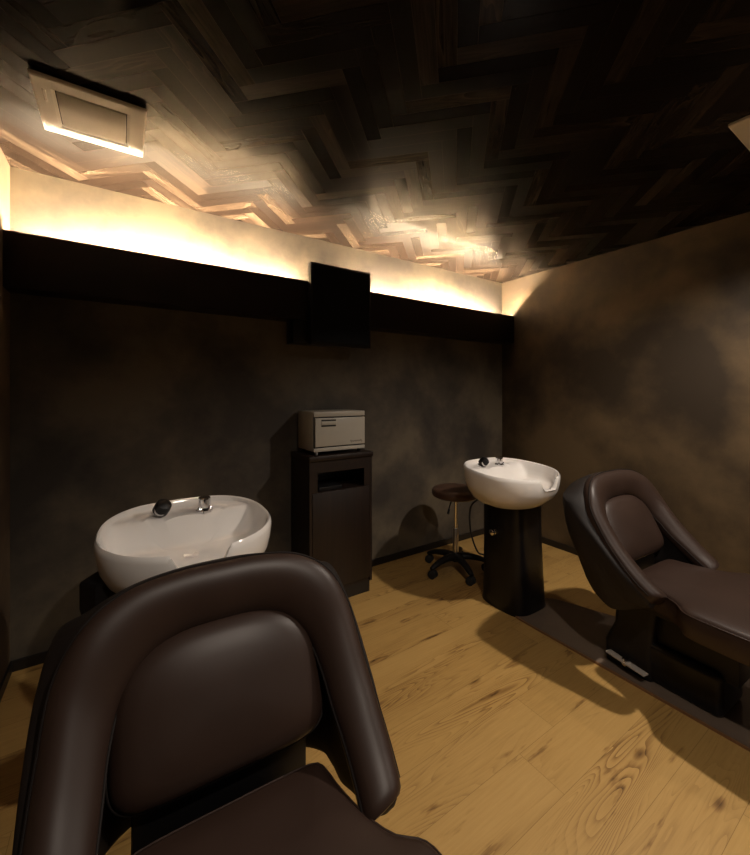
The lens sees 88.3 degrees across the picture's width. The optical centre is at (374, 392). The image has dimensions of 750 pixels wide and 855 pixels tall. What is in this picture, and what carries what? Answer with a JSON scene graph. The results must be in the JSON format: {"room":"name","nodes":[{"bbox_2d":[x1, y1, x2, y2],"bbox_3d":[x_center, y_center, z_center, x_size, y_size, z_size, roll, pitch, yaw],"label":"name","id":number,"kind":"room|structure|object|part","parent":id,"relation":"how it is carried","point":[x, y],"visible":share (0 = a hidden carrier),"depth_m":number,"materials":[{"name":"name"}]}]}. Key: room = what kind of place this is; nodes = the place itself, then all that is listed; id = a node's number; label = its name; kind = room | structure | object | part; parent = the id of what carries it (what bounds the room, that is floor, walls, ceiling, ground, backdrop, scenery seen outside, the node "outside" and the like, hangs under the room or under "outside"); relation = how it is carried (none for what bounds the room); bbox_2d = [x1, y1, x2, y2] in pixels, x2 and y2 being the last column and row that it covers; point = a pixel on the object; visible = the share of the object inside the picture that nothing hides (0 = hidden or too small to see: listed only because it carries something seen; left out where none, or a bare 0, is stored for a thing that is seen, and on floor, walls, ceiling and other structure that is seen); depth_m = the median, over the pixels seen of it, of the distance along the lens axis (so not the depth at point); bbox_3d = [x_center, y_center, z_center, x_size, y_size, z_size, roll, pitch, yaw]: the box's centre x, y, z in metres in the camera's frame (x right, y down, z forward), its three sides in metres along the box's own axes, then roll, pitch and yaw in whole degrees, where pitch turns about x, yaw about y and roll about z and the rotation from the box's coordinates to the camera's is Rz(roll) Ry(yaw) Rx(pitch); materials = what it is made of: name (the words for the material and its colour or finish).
{"room":"service shop","nodes":[
{"label":"service shop","id":0,"kind":"room"},
{"bbox_2d":[0,147,9,683],"bbox_3d":[-0.454,0.130,-0.246,0.100,2.500,5.085,0,0,-33],"label":"wall","id":1,"kind":"structure","parent":0,"point":[4,165],"depth_m":1.82,"materials":[{"name":"paint"}]},
{"bbox_2d":[0,662,11,701],"bbox_3d":[-0.433,1.353,-0.179,0.010,0.055,4.975,0,0,-33],"label":"baseboard","id":2,"kind":"structure","parent":1,"relation":"attached to","point":[5,680],"depth_m":1.81,"materials":[{"name":"black wood"}]},
{"bbox_2d":[10,167,501,660],"bbox_3d":[-0.281,0.130,2.965,3.907,2.500,0.100,0,0,-33],"label":"wall","id":3,"kind":"structure","parent":0,"point":[115,409],"depth_m":2.35,"materials":[{"name":"paint"}]},
{"bbox_2d":[10,528,483,671],"bbox_3d":[-0.251,1.353,2.919,3.707,0.055,0.010,0,0,-33],"label":"baseboard","id":4,"kind":"structure","parent":3,"relation":"attached to","point":[39,658],"depth_m":3.18,"materials":[{"name":"black wood"}]},
{"bbox_2d":[3,229,513,343],"bbox_3d":[-0.215,-0.627,2.864,3.707,0.265,0.142,0,0,-33],"label":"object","id":5,"kind":"structure","parent":3,"relation":"attached to","point":[37,265],"depth_m":2.22,"materials":[{"name":"brown laminate"}]},
{"bbox_2d":[287,262,370,348],"bbox_3d":[-0.323,-0.601,2.754,0.566,0.552,0.206,0,0,-33],"label":"wall screen","id":6,"kind":"object","parent":3,"relation":"attached to","point":[339,299],"visible":1,"depth_m":2.67,"materials":[{"name":"black"}]},
{"bbox_2d":[0,0,749,282],"bbox_3d":[1.111,-1.161,0.838,3.907,0.083,5.185,0,0,-33],"label":"ceiling","id":7,"kind":"structure","parent":0,"point":[501,141],"depth_m":1.54,"materials":[{"name":"brown wood"}]},
{"bbox_2d":[27,68,146,156],"bbox_3d":[-1.137,-1.107,1.562,0.352,0.023,0.352,0,0,-33],"label":"air conditioner","id":8,"kind":"object","parent":7,"relation":"in","point":[66,108],"visible":1,"depth_m":1.52,"materials":[{"name":"grey plastic"}]},
{"bbox_3d":[-1.137,-1.105,1.562,0.216,0.010,0.216,0,0,-33],"label":"panel","id":9,"kind":"part","parent":8,"relation":"part of","materials":[{"name":"white plastic"}]},
{"bbox_2d":[728,115,749,150],"bbox_3d":[1.705,-1.112,1.558,0.340,0.014,0.340,0,0,-33],"label":"recessed light","id":10,"kind":"object","parent":7,"relation":"in","point":[740,128],"visible":1,"depth_m":1.62,"materials":[{"name":"metal"}]},
{"bbox_2d":[0,534,749,854],"bbox_3d":[1.111,1.421,0.838,3.907,0.081,5.185,0,0,-33],"label":"floor","id":11,"kind":"structure","parent":0,"point":[506,739],"depth_m":1.51,"materials":[{"name":"brown wood"}]},
{"bbox_2d":[79,495,271,614],"bbox_3d":[-0.726,0.906,1.473,0.634,0.948,0.566,0,0,-33],"label":"basin","id":12,"kind":"object","parent":11,"relation":"on","point":[137,544],"visible":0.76,"depth_m":1.49,"materials":[{"name":"white ceramic"}]},
{"bbox_3d":[-0.733,0.469,1.659,0.050,0.046,0.050,0,0,-33],"label":"mixer knob","id":13,"kind":"part","parent":12,"relation":"part of","materials":[{"name":"silver metal"}]},
{"bbox_2d":[12,551,441,854],"bbox_3d":[-0.065,0.907,0.420,0.726,0.947,1.574,0,0,-30],"label":"chair","id":14,"kind":"object","parent":11,"relation":"on","point":[182,709],"visible":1,"depth_m":0.85,"materials":[{"name":"brown leather"}]},
{"bbox_2d":[107,610,321,813],"bbox_3d":[-0.363,0.715,0.932,0.464,0.298,0.205,0,0,-30],"label":"cushion","id":15,"kind":"object","parent":14,"relation":"on","point":[192,706],"depth_m":0.87,"materials":[{"name":"brown leather"}]},
{"bbox_3d":[-0.091,0.934,0.466,0.678,0.122,0.887,0,0,-30],"label":"seat","id":16,"kind":"part","parent":14,"relation":"part of","materials":[{"name":"brown leather"}]},
{"bbox_2d":[291,449,372,597],"bbox_3d":[-0.299,0.892,2.685,0.478,0.975,0.325,0,0,-33],"label":"storage cabinet","id":17,"kind":"object","parent":11,"relation":"on","point":[332,526],"visible":0.82,"depth_m":2.58,"materials":[{"name":"brown wood"}]},
{"bbox_2d":[318,480,341,490],"bbox_3d":[-0.338,0.626,2.617,0.170,0.022,0.170,0,0,-33],"label":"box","id":18,"kind":"object","parent":17,"relation":"in","point":[328,484],"visible":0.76,"depth_m":2.58,"materials":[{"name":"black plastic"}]},
{"bbox_2d":[298,409,364,454],"bbox_3d":[-0.302,0.264,2.690,0.384,0.283,0.278,0,0,-33],"label":"towel warmer","id":19,"kind":"object","parent":17,"relation":"on","point":[337,429],"visible":1,"depth_m":2.58,"materials":[{"name":"beige metal"}]},
{"bbox_3d":[-0.302,0.197,2.527,0.106,0.046,0.003,0,0,-33],"label":"handle","id":20,"kind":"part","parent":19,"relation":"part of","materials":[{"name":"black"}]},
{"bbox_3d":[-0.231,0.257,2.586,0.373,0.185,0.018,0,0,-33],"label":"door","id":21,"kind":"part","parent":19,"relation":"part of","materials":[{"name":"beige paint"}]},
{"bbox_3d":[-0.299,0.420,2.685,0.478,0.030,0.325,0,0,-33],"label":"panel","id":22,"kind":"part","parent":17,"relation":"part of","materials":[{"name":"brown wood"}]},
{"bbox_3d":[-0.221,0.959,2.567,0.428,0.634,0.018,0,0,-33],"label":"door","id":23,"kind":"part","parent":17,"relation":"part of","materials":[{"name":"brown wood"}]},
{"bbox_2d":[425,483,483,585],"bbox_3d":[0.608,1.055,2.993,0.486,0.650,0.518,0,0,-33],"label":"stool","id":24,"kind":"object","parent":11,"relation":"on","point":[452,492],"visible":0.91,"depth_m":2.93,"materials":[{"name":"plastic"}]},
{"bbox_3d":[0.628,0.767,3.004,0.370,0.075,0.370,0,0,-33],"label":"seat","id":25,"kind":"part","parent":24,"relation":"part of","materials":[{"name":"leather"}]},
{"bbox_2d":[463,456,560,616],"bbox_3d":[0.894,0.906,2.533,0.598,0.948,0.566,0,0,-33],"label":"basin","id":26,"kind":"object","parent":11,"relation":"on","point":[512,491],"visible":1,"depth_m":2.43,"materials":[{"name":"white ceramic"}]},
{"bbox_3d":[0.761,0.890,2.476,0.048,0.036,0.036,0,0,-33],"label":"lock knob","id":27,"kind":"part","parent":26,"relation":"part of","materials":[{"name":"silver metal"}]},
{"bbox_3d":[0.872,0.469,2.710,0.050,0.046,0.050,0,0,-33],"label":"mixer knob","id":28,"kind":"part","parent":26,"relation":"part of","materials":[{"name":"silver metal"}]},
{"bbox_3d":[0.894,0.598,2.533,0.598,0.255,0.566,0,0,-33],"label":"bowl","id":29,"kind":"part","parent":26,"relation":"part of","materials":[{"name":"white ceramic"}]},
{"bbox_2d":[515,598,749,751],"bbox_3d":[1.574,1.374,1.863,0.645,0.012,1.694,0,0,-33],"label":"floor mat","id":30,"kind":"object","parent":11,"relation":"on","point":[584,631],"visible":0.58,"depth_m":2.04,"materials":[{"name":"grey rubber"}]},
{"bbox_2d":[563,469,749,716],"bbox_3d":[1.629,0.895,1.527,0.725,0.947,1.574,0,0,-31],"label":"chair","id":31,"kind":"object","parent":30,"relation":"on","point":[681,624],"visible":1,"depth_m":1.80,"materials":[{"name":"brown leather"}]},
{"bbox_2d":[606,495,663,560],"bbox_3d":[1.326,0.703,2.037,0.464,0.298,0.205,0,0,-31],"label":"cushion","id":32,"kind":"object","parent":31,"relation":"on","point":[637,521],"depth_m":1.99,"materials":[{"name":"brown leather"}]},
{"bbox_3d":[1.570,1.002,1.626,0.340,0.041,0.760,0,0,-31],"label":"seat frame","id":33,"kind":"part","parent":31,"relation":"part of","materials":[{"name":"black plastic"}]},
{"bbox_3d":[1.601,0.922,1.573,0.678,0.122,0.887,0,0,-31],"label":"seat","id":34,"kind":"part","parent":31,"relation":"part of","materials":[{"name":"brown leather"}]},
{"bbox_2d":[502,212,749,573],"bbox_3d":[2.731,0.130,1.838,0.100,2.500,5.085,0,0,-33],"label":"wall","id":35,"kind":"structure","parent":0,"point":[636,357],"depth_m":2.85,"materials":[{"name":"paint"}]},
{"bbox_2d":[542,537,577,554],"bbox_3d":[2.661,1.353,1.846,0.010,0.055,4.975,0,0,-33],"label":"baseboard","id":36,"kind":"structure","parent":35,"relation":"attached to","point":[547,541],"depth_m":3.41,"materials":[{"name":"black wood"}]}
]}

